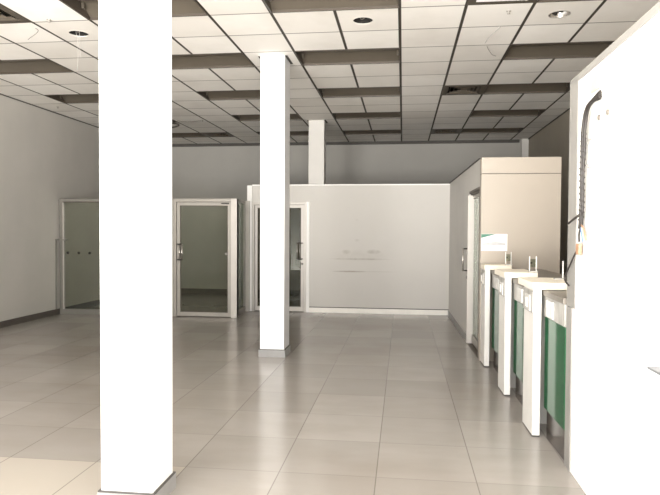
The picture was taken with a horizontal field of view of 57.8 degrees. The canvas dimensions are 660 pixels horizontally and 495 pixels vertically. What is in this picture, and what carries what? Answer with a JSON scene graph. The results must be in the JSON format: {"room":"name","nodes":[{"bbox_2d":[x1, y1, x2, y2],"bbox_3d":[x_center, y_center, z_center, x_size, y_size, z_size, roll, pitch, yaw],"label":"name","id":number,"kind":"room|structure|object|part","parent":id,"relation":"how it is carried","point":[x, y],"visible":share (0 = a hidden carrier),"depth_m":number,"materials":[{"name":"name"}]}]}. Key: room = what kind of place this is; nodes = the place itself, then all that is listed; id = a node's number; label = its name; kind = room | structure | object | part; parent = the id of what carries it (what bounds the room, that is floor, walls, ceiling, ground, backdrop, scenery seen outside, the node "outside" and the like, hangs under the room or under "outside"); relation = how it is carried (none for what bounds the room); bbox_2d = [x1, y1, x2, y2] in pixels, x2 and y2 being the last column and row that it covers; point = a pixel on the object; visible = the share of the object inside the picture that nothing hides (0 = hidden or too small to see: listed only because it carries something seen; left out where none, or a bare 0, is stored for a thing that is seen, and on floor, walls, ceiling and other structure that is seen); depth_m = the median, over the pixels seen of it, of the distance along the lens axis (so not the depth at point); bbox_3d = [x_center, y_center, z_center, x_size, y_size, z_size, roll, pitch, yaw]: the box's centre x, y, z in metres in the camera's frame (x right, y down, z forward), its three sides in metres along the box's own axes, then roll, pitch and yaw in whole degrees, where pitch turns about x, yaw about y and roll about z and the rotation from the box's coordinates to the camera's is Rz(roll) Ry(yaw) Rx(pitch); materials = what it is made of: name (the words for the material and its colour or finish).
{"room":"bank lobby","nodes":[
{"label":"bank lobby","id":0,"kind":"room"},
{"bbox_2d":[0,95,99,320],"bbox_3d":[-5.285,-0.507,7.448,0.200,3.540,14.330,0,2,7],"label":"wall","id":1,"kind":"structure","parent":0,"point":[47,157],"depth_m":10.18,"materials":[{"name":"grey paint"}]},
{"bbox_2d":[0,93,98,127],"bbox_3d":[-5.181,-2.266,7.272,0.020,0.012,14.100,0,2,7],"label":"trim","id":2,"kind":"structure","parent":1,"relation":"attached to","point":[0,93],"depth_m":10.13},
{"bbox_2d":[0,299,99,327],"bbox_3d":[-5.200,1.217,7.383,0.015,0.098,14.130,0,2,7],"label":"baseboard","id":3,"kind":"structure","parent":1,"relation":"attached to","point":[10,322],"depth_m":10.06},
{"bbox_2d":[55,239,66,308],"bbox_3d":[-4.727,0.466,10.530,0.180,1.230,0.090,0,2,7],"label":"trim","id":4,"kind":"structure","parent":1,"relation":"attached to","point":[55,239],"depth_m":10.50,"materials":[{"name":"metal"}]},
{"bbox_2d":[59,199,172,315],"bbox_3d":[-3.750,0.167,10.508,2.090,2.040,0.102,0,2,7],"label":"window","id":5,"kind":"structure","parent":1,"relation":"in","point":[63,310],"depth_m":10.57,"materials":[{"name":"metal"}]},
{"bbox_2d":[0,11,480,92],"bbox_3d":[-0.831,-2.636,6.772,9.170,0.100,14.480,0,2,7],"label":"ceiling slab","id":6,"kind":"structure","parent":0,"point":[7,15],"depth_m":10.01,"materials":[{"name":"concrete"}]},
{"bbox_2d":[0,293,585,494],"bbox_3d":[-0.861,1.355,6.808,9.170,0.100,14.630,0,2,7],"label":"floor","id":7,"kind":"structure","parent":0,"point":[358,403],"depth_m":4.91,"materials":[{"name":"tile"}]},
{"bbox_2d":[97,0,175,494],"bbox_3d":[-1.065,-0.370,3.304,0.321,3.540,0.308,0,2,7],"label":"column","id":8,"kind":"structure","parent":7,"relation":"on","point":[135,36],"depth_m":3.19,"materials":[{"name":"white paint"}]},
{"bbox_3d":[-1.074,1.357,3.352,0.321,0.085,0.308,0,2,7],"label":"baseboard","id":9,"kind":"part","parent":8,"relation":"part of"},
{"bbox_2d":[173,198,238,317],"bbox_3d":[-2.147,0.181,10.297,1.135,2.040,0.153,0,2,7],"label":"door","id":10,"kind":"structure","parent":7,"relation":"on","point":[232,205],"depth_m":10.27,"materials":[{"name":"silver metal"}]},
{"bbox_3d":[-1.633,0.185,10.255,0.105,2.040,0.112,0,2,7],"label":"corner post","id":11,"kind":"part","parent":10,"relation":"part of","materials":[{"name":"metal"}]},
{"bbox_2d":[258,55,292,357],"bbox_3d":[-0.659,-0.476,7.208,0.351,3.540,0.369,0,2,7],"label":"column","id":12,"kind":"structure","parent":7,"relation":"on","point":[274,70],"depth_m":7.05,"materials":[{"name":"white paint"}]},
{"bbox_3d":[-0.669,1.251,7.248,0.319,0.085,0.353,0,2,7],"label":"baseboard","id":13,"kind":"part","parent":12,"relation":"part of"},
{"bbox_2d":[307,120,327,183],"bbox_3d":[-0.241,-0.585,11.230,0.350,3.540,0.300,0,2,7],"label":"column","id":14,"kind":"structure","parent":7,"relation":"on","point":[317,128],"depth_m":11.05,"materials":[{"name":"paint"}]},
{"bbox_2d":[480,264,511,366],"bbox_3d":[1.852,0.756,6.733,0.307,1.130,0.294,0,2,6],"label":"divider","id":15,"kind":"object","parent":7,"relation":"on","point":[485,268],"visible":0.94,"depth_m":6.61,"materials":[{"name":"white laminate"}]},
{"bbox_3d":[1.719,0.332,6.734,0.010,0.165,0.276,0,2,6],"label":"head panel","id":16,"kind":"part","parent":15,"relation":"part of","materials":[{"name":"white plastic"}]},
{"bbox_2d":[481,264,511,269],"bbox_3d":[1.862,0.216,6.718,0.292,0.051,0.294,0,2,6],"label":"shelf","id":17,"kind":"object","parent":15,"relation":"attached to","point":[483,266],"depth_m":6.58,"materials":[{"name":"beige laminate"}]},
{"bbox_2d":[505,252,511,264],"bbox_3d":[1.975,0.122,6.615,0.075,0.144,0.060,0,2,7],"label":"stand","id":18,"kind":"object","parent":15,"relation":"on","point":[505,252],"visible":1,"depth_m":6.61,"materials":[{"name":"white plastic"}]},
{"bbox_2d":[492,274,515,387],"bbox_3d":[1.997,0.821,6.143,0.554,1.034,0.858,0,2,6],"label":"counter panel","id":19,"kind":"object","parent":7,"relation":"on","point":[495,296],"depth_m":6.26,"materials":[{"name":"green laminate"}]},
{"bbox_3d":[1.760,0.782,6.166,0.034,0.663,0.858,0,2,6],"label":"green panel","id":20,"kind":"part","parent":19,"relation":"part of","materials":[{"name":"plastic"}]},
{"bbox_3d":[1.768,1.226,6.177,0.012,0.220,0.858,0,2,6],"label":"kick plate","id":21,"kind":"part","parent":19,"relation":"part of","materials":[{"name":"metal"}]},
{"bbox_2d":[495,269,537,395],"bbox_3d":[1.745,0.784,5.689,0.307,1.130,0.534,0,2,6],"label":"divider","id":22,"kind":"object","parent":7,"relation":"on","point":[505,277],"visible":0.96,"depth_m":5.45,"materials":[{"name":"white laminate"}]},
{"bbox_3d":[1.601,0.364,5.580,0.010,0.165,0.294,0,2,6],"label":"head panel","id":23,"kind":"part","parent":22,"relation":"part of","materials":[{"name":"white plastic"}]},
{"bbox_2d":[495,269,537,277],"bbox_3d":[1.756,0.245,5.673,0.292,0.051,0.534,0,2,6],"label":"shelf","id":24,"kind":"object","parent":22,"relation":"attached to","point":[503,273],"depth_m":5.42,"materials":[{"name":"beige laminate"}]},
{"bbox_2d":[528,256,537,271],"bbox_3d":[1.862,0.152,5.481,0.075,0.144,0.060,0,2,7],"label":"stand","id":25,"kind":"object","parent":22,"relation":"on","point":[529,256],"visible":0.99,"depth_m":5.47,"materials":[{"name":"white plastic"}]},
{"bbox_2d":[478,157,561,360],"bbox_3d":[2.184,0.142,6.924,0.883,2.350,0.138,0,2,7],"label":"wall","id":26,"kind":"structure","parent":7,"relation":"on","point":[520,197],"depth_m":6.84,"materials":[{"name":"beige paint"}]},
{"bbox_2d":[481,234,506,250],"bbox_3d":[1.888,-0.058,6.882,0.294,0.195,0.005,0,2,7],"label":"poster","id":27,"kind":"object","parent":26,"relation":"attached to","point":[489,242],"visible":1,"depth_m":6.88,"materials":[{"name":"white paper"}]},
{"bbox_2d":[481,234,494,237],"bbox_3d":[1.824,-0.132,6.885,0.163,0.045,0.001,0,2,7],"label":"print","id":28,"kind":"object","parent":27,"relation":"attached to","point":[482,235],"depth_m":6.89},
{"bbox_2d":[482,242,505,245],"bbox_3d":[1.885,-0.045,6.880,0.260,0.047,0.001,0,2,7],"label":"print","id":29,"kind":"object","parent":27,"relation":"attached to","point":[490,243],"depth_m":6.88},
{"bbox_3d":[2.190,-0.941,6.894,0.883,0.184,0.138,0,2,7],"label":"panel","id":30,"kind":"part","parent":26,"relation":"part of","materials":[{"name":"beige paint"}]},
{"bbox_2d":[513,284,546,423],"bbox_3d":[1.883,0.851,5.024,0.554,1.034,0.768,0,2,6],"label":"counter panel","id":31,"kind":"object","parent":7,"relation":"on","point":[518,290],"depth_m":5.12,"materials":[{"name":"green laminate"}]},
{"bbox_3d":[1.646,0.813,5.047,0.034,0.663,0.768,0,2,6],"label":"green panel","id":32,"kind":"part","parent":31,"relation":"part of","materials":[{"name":"green plastic"}]},
{"bbox_3d":[1.654,1.256,5.059,0.012,0.220,0.768,0,2,6],"label":"kick plate","id":33,"kind":"part","parent":31,"relation":"part of","materials":[{"name":"metal"}]},
{"bbox_2d":[490,269,566,303],"bbox_3d":[1.950,0.305,5.320,0.608,0.040,3.060,0,2,6],"label":"countertop","id":34,"kind":"structure","parent":31,"relation":"on","point":[560,296],"depth_m":4.98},
{"bbox_2d":[518,277,566,436],"bbox_3d":[1.633,0.814,4.595,0.307,1.130,0.514,0,2,6],"label":"divider","id":35,"kind":"object","parent":7,"relation":"on","point":[533,287],"visible":0.92,"depth_m":4.37,"materials":[{"name":"white laminate"}]},
{"bbox_3d":[1.491,0.393,4.501,0.010,0.165,0.304,0,2,6],"label":"head panel","id":36,"kind":"part","parent":35,"relation":"part of","materials":[{"name":"white plastic"}]},
{"bbox_2d":[518,277,566,289],"bbox_3d":[1.644,0.275,4.580,0.292,0.051,0.514,0,2,6],"label":"shelf","id":37,"kind":"object","parent":35,"relation":"attached to","point":[529,283],"depth_m":4.36,"materials":[{"name":"beige laminate"}]},
{"bbox_2d":[553,261,563,279],"bbox_3d":[1.773,0.176,4.626,0.075,0.144,0.060,0,2,7],"label":"stand","id":38,"kind":"object","parent":35,"relation":"on","point":[562,278],"visible":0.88,"depth_m":4.62,"materials":[{"name":"white plastic"}]},
{"bbox_3d":[1.799,0.170,4.623,0.007,0.133,0.016,0,2,7],"label":"post","id":39,"kind":"part","parent":38,"relation":"part of","materials":[{"name":"white paint"}]},
{"bbox_2d":[544,297,566,459],"bbox_3d":[1.785,0.877,4.070,0.554,1.034,0.508,0,2,6],"label":"counter panel","id":40,"kind":"object","parent":7,"relation":"on","point":[555,312],"depth_m":4.07,"materials":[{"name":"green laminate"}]},
{"bbox_3d":[1.548,0.839,4.093,0.034,0.663,0.508,0,2,6],"label":"green panel","id":41,"kind":"part","parent":40,"relation":"part of","materials":[{"name":"green plastic"}]},
{"bbox_3d":[1.557,1.282,4.104,0.012,0.220,0.508,0,2,6],"label":"kick plate","id":42,"kind":"part","parent":40,"relation":"part of","materials":[{"name":"metal"}]},
{"bbox_2d":[0,0,659,143],"bbox_3d":[-0.836,-2.235,6.758,8.770,0.001,14.130,0,2,7],"label":"ceiling","id":43,"kind":"structure","parent":0,"point":[441,43],"depth_m":7.13,"materials":[{"name":"tile"}]},
{"bbox_2d":[0,4,31,23],"bbox_3d":[-3.271,-2.265,5.642,0.600,0.104,0.600,0,2,7],"label":"ceiling vent","id":44,"kind":"object","parent":43,"relation":"in","point":[4,19],"visible":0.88,"depth_m":5.80,"materials":[{"name":"metal"}]},
{"bbox_2d":[0,59,72,74],"bbox_3d":[-3.947,-2.336,7.537,1.200,0.134,0.600,0,2,7],"label":"trough","id":45,"kind":"object","parent":43,"relation":"attached to","point":[30,66],"visible":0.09,"depth_m":7.75,"materials":[{"name":"metal"}]},
{"bbox_2d":[44,94,98,103],"bbox_3d":[-3.729,-2.384,9.323,1.200,0.134,0.600,0,2,7],"label":"trough","id":46,"kind":"object","parent":43,"relation":"attached to","point":[69,98],"visible":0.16,"depth_m":9.56,"materials":[{"name":"metal"}]},
{"bbox_2d":[68,30,88,36],"bbox_3d":[-2.619,-2.308,6.233,0.200,0.163,0.200,0,2,7],"label":"recessed light","id":47,"kind":"object","parent":43,"relation":"in","point":[73,32],"visible":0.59,"depth_m":6.31,"materials":[{"name":"metal"}]},
{"bbox_2d":[60,0,208,19],"bbox_3d":[-1.782,-2.267,5.461,1.200,0.134,0.600,0,2,7],"label":"trough","id":48,"kind":"object","parent":43,"relation":"attached to","point":[89,9],"visible":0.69,"depth_m":5.66,"materials":[{"name":"metal"}]},
{"bbox_2d":[172,133,206,137],"bbox_3d":[-3.294,-2.481,12.895,1.200,0.134,0.600,0,2,7],"label":"trough","id":49,"kind":"object","parent":43,"relation":"attached to","point":[174,135],"visible":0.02,"depth_m":13.13,"materials":[{"name":"metal"}]},
{"bbox_2d":[172,53,254,69],"bbox_3d":[-1.564,-2.316,7.247,1.200,0.134,0.600,0,2,7],"label":"trough","id":50,"kind":"object","parent":43,"relation":"attached to","point":[220,60],"visible":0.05,"depth_m":7.45,"materials":[{"name":"metal"}]},
{"bbox_2d":[201,132,234,136],"bbox_3d":[-2.400,-2.458,12.787,0.600,0.104,0.600,0,2,7],"label":"ceiling vent","id":51,"kind":"object","parent":43,"relation":"in","point":[210,134],"visible":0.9,"depth_m":12.79,"materials":[{"name":"metal"}]},
{"bbox_2d":[196,90,259,100],"bbox_3d":[-1.347,-2.364,9.033,1.200,0.134,0.600,0,2,7],"label":"trough","id":52,"kind":"object","parent":43,"relation":"attached to","point":[237,94],"visible":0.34,"depth_m":9.27,"materials":[{"name":"metal"}]},
{"bbox_2d":[231,114,302,120],"bbox_3d":[-1.129,-2.412,10.819,1.200,0.134,0.600,0,2,7],"label":"trough","id":53,"kind":"object","parent":43,"relation":"attached to","point":[292,116],"visible":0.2,"depth_m":11.06,"materials":[{"name":"metal"}]},
{"bbox_2d":[256,131,308,135],"bbox_3d":[-0.911,-2.460,12.605,1.200,0.134,0.600,0,2,7],"label":"trough","id":54,"kind":"object","parent":43,"relation":"attached to","point":[292,133],"visible":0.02,"depth_m":12.82,"materials":[{"name":"metal"}]},
{"bbox_2d":[263,0,399,12],"bbox_3d":[0.005,-2.252,5.243,1.200,0.134,0.600,0,2,7],"label":"trough","id":55,"kind":"object","parent":43,"relation":"attached to","point":[274,6],"visible":0.98,"depth_m":5.50,"materials":[{"name":"metal"}]},
{"bbox_2d":[294,48,399,65],"bbox_3d":[0.222,-2.300,7.029,1.200,0.134,0.600,0,2,7],"label":"trough","id":56,"kind":"object","parent":43,"relation":"attached to","point":[378,55],"visible":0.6,"depth_m":7.23,"materials":[{"name":"metal"}]},
{"bbox_2d":[317,87,400,97],"bbox_3d":[0.440,-2.349,8.816,1.200,0.134,0.600,0,2,7],"label":"trough","id":57,"kind":"object","parent":43,"relation":"attached to","point":[363,91],"visible":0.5,"depth_m":9.04,"materials":[{"name":"metal"}]},
{"bbox_2d":[353,17,372,23],"bbox_3d":[0.321,-2.281,5.805,0.200,0.163,0.200,0,2,7],"label":"recessed light","id":58,"kind":"object","parent":43,"relation":"in","point":[360,20],"visible":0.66,"depth_m":5.89,"materials":[{"name":"metal"}]},
{"bbox_2d":[332,112,400,119],"bbox_3d":[0.658,-2.397,10.602,1.200,0.134,0.600,0,2,7],"label":"trough","id":59,"kind":"object","parent":43,"relation":"attached to","point":[367,115],"visible":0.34,"depth_m":10.83,"materials":[{"name":"metal"}]},
{"bbox_2d":[342,130,400,134],"bbox_3d":[0.875,-2.445,12.388,1.200,0.134,0.600,0,2,7],"label":"trough","id":60,"kind":"object","parent":43,"relation":"attached to","point":[346,132],"visible":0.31,"depth_m":12.63,"materials":[{"name":"metal"}]},
{"bbox_2d":[430,129,461,133],"bbox_3d":[2.364,-2.417,12.207,0.600,0.104,0.600,0,2,7],"label":"ceiling vent","id":61,"kind":"object","parent":43,"relation":"in","point":[444,131],"visible":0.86,"depth_m":12.27,"materials":[{"name":"metal"}]},
{"bbox_2d":[441,84,487,94],"bbox_3d":[1.929,-2.321,8.635,0.600,0.104,0.600,0,2,7],"label":"ceiling vent","id":62,"kind":"object","parent":43,"relation":"in","point":[463,91],"visible":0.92,"depth_m":8.66,"materials":[{"name":"metal"}]},
{"bbox_2d":[460,128,523,133],"bbox_3d":[3.258,-2.425,12.098,1.200,0.134,0.600,0,2,7],"label":"trough","id":63,"kind":"object","parent":43,"relation":"attached to","point":[474,130],"visible":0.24,"depth_m":12.34,"materials":[{"name":"metal"}]},
{"bbox_2d":[467,0,536,4],"bbox_3d":[1.493,-2.178,5.064,0.600,0.016,0.600,0,2,7],"label":"ceiling vent","id":64,"kind":"object","parent":43,"relation":"in","point":[470,2],"visible":1,"depth_m":5.32,"materials":[{"name":"metal"}]},
{"bbox_3d":[1.493,-2.175,5.064,0.450,0.010,0.450,0,2,7],"label":"panel","id":65,"kind":"part","parent":64,"relation":"part of","materials":[{"name":"white paint"}]},
{"bbox_2d":[469,109,545,116],"bbox_3d":[3.040,-2.376,10.312,1.200,0.134,0.600,0,2,7],"label":"trough","id":66,"kind":"object","parent":43,"relation":"attached to","point":[527,112],"visible":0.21,"depth_m":10.54,"materials":[{"name":"metal"}]},
{"bbox_2d":[482,83,569,94],"bbox_3d":[2.822,-2.328,8.526,1.200,0.134,0.600,0,2,7],"label":"trough","id":67,"kind":"object","parent":43,"relation":"attached to","point":[529,88],"visible":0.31,"depth_m":8.74,"materials":[{"name":"metal"}]},
{"bbox_2d":[502,41,613,59],"bbox_3d":[2.605,-2.280,6.740,1.200,0.134,0.600,0,2,7],"label":"trough","id":68,"kind":"object","parent":43,"relation":"attached to","point":[568,49],"visible":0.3,"depth_m":6.94,"materials":[{"name":"metal"}]},
{"bbox_2d":[548,10,570,17],"bbox_3d":[2.153,-2.266,5.612,0.200,0.163,0.200,0,2,7],"label":"recessed light","id":69,"kind":"object","parent":43,"relation":"in","point":[557,14],"visible":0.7,"depth_m":5.66,"materials":[{"name":"metal"}]},
{"bbox_2d":[535,0,594,2],"bbox_3d":[2.387,-2.232,4.954,1.200,0.134,0.600,0,2,7],"label":"trough","id":70,"kind":"object","parent":43,"relation":"attached to","point":[537,1],"visible":1,"depth_m":5.29,"materials":[{"name":"metal"}]},
{"bbox_2d":[172,140,520,289],"bbox_3d":[0.021,-0.658,13.917,8.770,3.540,0.200,0,2,7],"label":"wall","id":71,"kind":"structure","parent":0,"point":[209,172],"depth_m":14.01,"materials":[{"name":"paint"}]},
{"bbox_2d":[181,288,299,294],"bbox_3d":[0.007,1.059,13.857,8.755,0.110,0.015,0,2,7],"label":"baseboard","id":72,"kind":"structure","parent":71,"relation":"attached to","point":[183,290],"depth_m":14.19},
{"bbox_2d":[172,140,518,146],"bbox_3d":[-0.073,-2.393,13.766,8.590,0.065,0.030,0,2,7],"label":"trim","id":73,"kind":"structure","parent":71,"relation":"attached to","point":[443,141],"depth_m":13.63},
{"bbox_2d":[252,185,449,308],"bbox_3d":[0.358,0.034,10.942,3.630,2.325,0.100,0,2,7],"label":"wall","id":74,"kind":"structure","parent":0,"point":[371,246],"depth_m":10.83,"materials":[{"name":"white paint"}]},
{"bbox_2d":[239,200,249,313],"bbox_3d":[-1.608,0.170,10.704,0.155,2.045,0.785,0,2,7],"label":"window","id":75,"kind":"structure","parent":74,"relation":"in","point":[244,206],"depth_m":11.04,"materials":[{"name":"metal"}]},
{"bbox_3d":[-1.645,0.152,10.708,0.008,1.900,0.685,0,2,7],"label":"glass pane","id":76,"kind":"part","parent":75,"relation":"part of","materials":[{"name":"glass"}]},
{"bbox_3d":[-1.645,0.172,10.709,0.080,2.040,0.785,0,2,7],"label":"frame","id":77,"kind":"part","parent":75,"relation":"part of","materials":[{"name":"silver metal"}]},
{"bbox_3d":[-1.524,0.161,11.069,0.075,2.045,0.040,0,2,7],"label":"corner post","id":78,"kind":"part","parent":75,"relation":"part of","materials":[{"name":"metal"}]},
{"bbox_2d":[247,185,251,310],"bbox_3d":[-1.483,0.015,11.166,0.090,2.330,0.160,0,2,7],"label":"trim","id":79,"kind":"structure","parent":74,"relation":"attached to","point":[249,187],"depth_m":11.08,"materials":[{"name":"white paint"}]},
{"bbox_2d":[252,202,306,311],"bbox_3d":[-0.937,0.176,11.064,1.020,2.020,0.178,0,2,7],"label":"door","id":80,"kind":"structure","parent":74,"relation":"in","point":[255,205],"depth_m":11.02,"materials":[{"name":"metal"}]},
{"bbox_2d":[306,202,309,311],"bbox_3d":[-0.406,0.176,10.978,0.055,2.030,0.020,0,2,7],"label":"trim","id":81,"kind":"structure","parent":74,"relation":"attached to","point":[308,203],"depth_m":10.97,"materials":[{"name":"white paint"}]},
{"bbox_2d":[252,184,449,185],"bbox_3d":[0.372,-1.139,10.909,3.635,0.022,0.124,0,2,7],"label":"trim","id":82,"kind":"structure","parent":74,"relation":"attached to","point":[290,184],"depth_m":10.85,"materials":[{"name":"white paint"}]},
{"bbox_2d":[309,307,448,314],"bbox_3d":[0.874,1.157,10.852,2.535,0.090,0.014,0,2,7],"label":"baseboard","id":83,"kind":"structure","parent":74,"relation":"attached to","point":[311,309],"depth_m":10.84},
{"bbox_2d":[449,160,479,333],"bbox_3d":[1.994,0.087,8.865,0.101,2.350,3.630,0,2,6],"label":"wall","id":84,"kind":"structure","parent":0,"point":[460,188],"depth_m":9.06,"materials":[{"name":"paint"}]},
{"bbox_2d":[448,311,465,340],"bbox_3d":[1.978,1.206,9.367,0.017,0.085,2.666,0,2,6],"label":"baseboard","id":85,"kind":"structure","parent":84,"relation":"attached to","point":[451,317],"depth_m":9.14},
{"bbox_2d":[449,158,480,183],"bbox_3d":[1.999,-1.093,8.832,0.122,0.012,3.630,0,2,6],"label":"trim","id":86,"kind":"structure","parent":84,"relation":"attached to","point":[479,158],"depth_m":8.27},
{"bbox_2d":[462,187,479,357],"bbox_3d":[1.811,0.283,7.541,0.191,2.030,0.950,0,2,6],"label":"door","id":87,"kind":"structure","parent":84,"relation":"in","point":[473,210],"depth_m":7.92,"materials":[{"name":"white metal"}]},
{"bbox_3d":[1.857,0.283,7.537,0.100,2.030,0.950,0,2,6],"label":"frame","id":88,"kind":"part","parent":87,"relation":"part of","materials":[{"name":"white metal"}]},
{"bbox_3d":[1.862,0.296,7.519,0.035,1.945,0.835,0,2,6],"label":"rail","id":89,"kind":"part","parent":87,"relation":"part of","materials":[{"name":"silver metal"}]},
{"bbox_3d":[1.863,0.269,7.518,0.008,1.800,0.835,0,2,6],"label":"glass pane","id":90,"kind":"part","parent":87,"relation":"part of","materials":[{"name":"clear glass"}]},
{"bbox_2d":[528,110,569,275],"bbox_3d":[3.619,-0.430,6.365,0.200,3.540,14.330,0,2,7],"label":"wall","id":91,"kind":"structure","parent":0,"point":[553,140],"depth_m":10.36,"materials":[{"name":"paint"}]},
{"bbox_2d":[521,139,528,156],"bbox_3d":[4.283,-0.617,13.222,0.140,3.540,0.089,0,2,7],"label":"column","id":92,"kind":"structure","parent":91,"relation":"attached to","point":[524,142],"depth_m":13.14,"materials":[{"name":"paint"}]},
{"bbox_2d":[528,108,569,138],"bbox_3d":[3.499,-2.189,6.171,0.020,0.014,14.010,0,2,7],"label":"trim","id":93,"kind":"structure","parent":91,"relation":"attached to","point":[569,108],"depth_m":11.08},
{"bbox_2d":[570,12,659,494],"bbox_3d":[1.320,0.239,1.632,0.130,2.440,4.345,0,2,7],"label":"wall","id":94,"kind":"structure","parent":0,"point":[615,401],"depth_m":2.89,"materials":[{"name":"white paint"}]},
{"bbox_2d":[564,80,579,471],"bbox_3d":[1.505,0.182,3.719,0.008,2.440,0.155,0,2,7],"label":"trim","id":95,"kind":"structure","parent":94,"relation":"attached to","point":[574,122],"depth_m":3.72,"materials":[{"name":"white paint"}]},
{"bbox_2d":[564,90,601,285],"bbox_3d":[1.454,-0.300,3.490,0.041,1.096,0.597,0,2,5],"label":"cable bundle","id":96,"kind":"object","parent":94,"relation":"attached to","point":[598,94],"visible":1,"depth_m":3.43,"materials":[{"name":"black plastic"}]},
{"bbox_2d":[585,138,596,238],"bbox_3d":[1.460,-0.331,3.365,0.014,0.565,0.239,0,2,7],"label":"cable","id":97,"kind":"object","parent":94,"relation":"attached to","point":[595,141],"visible":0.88,"depth_m":3.35,"materials":[{"name":"white plastic"}]},
{"bbox_2d":[590,67,600,92],"bbox_3d":[1.458,-0.917,3.287,0.014,0.110,0.135,0,2,7],"label":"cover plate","id":98,"kind":"object","parent":94,"relation":"attached to","point":[596,75],"visible":1,"depth_m":3.26,"materials":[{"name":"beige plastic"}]},
{"bbox_2d":[597,109,603,124],"bbox_3d":[1.445,-0.698,3.206,0.017,0.070,0.100,0,2,7],"label":"wall socket","id":99,"kind":"object","parent":94,"relation":"attached to","point":[600,115],"visible":1,"depth_m":3.19,"materials":[{"name":"white plastic"}]},
{"bbox_2d":[605,103,613,120],"bbox_3d":[1.428,-0.694,3.067,0.017,0.070,0.100,0,2,7],"label":"wall socket","id":100,"kind":"object","parent":94,"relation":"attached to","point":[609,109],"visible":1,"depth_m":3.05,"materials":[{"name":"white plastic"}]},
{"bbox_2d":[571,1,659,85],"bbox_3d":[1.317,-0.973,1.599,0.128,0.040,4.345,0,2,7],"label":"trim","id":101,"kind":"structure","parent":94,"relation":"attached to","point":[655,9],"depth_m":2.91,"materials":[{"name":"white paint"}]},
{"bbox_2d":[647,366,659,374],"bbox_3d":[1.356,0.528,2.091,0.104,0.009,0.950,0,2,7],"label":"trim","id":102,"kind":"structure","parent":94,"relation":"attached to","point":[656,370],"depth_m":2.52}
]}

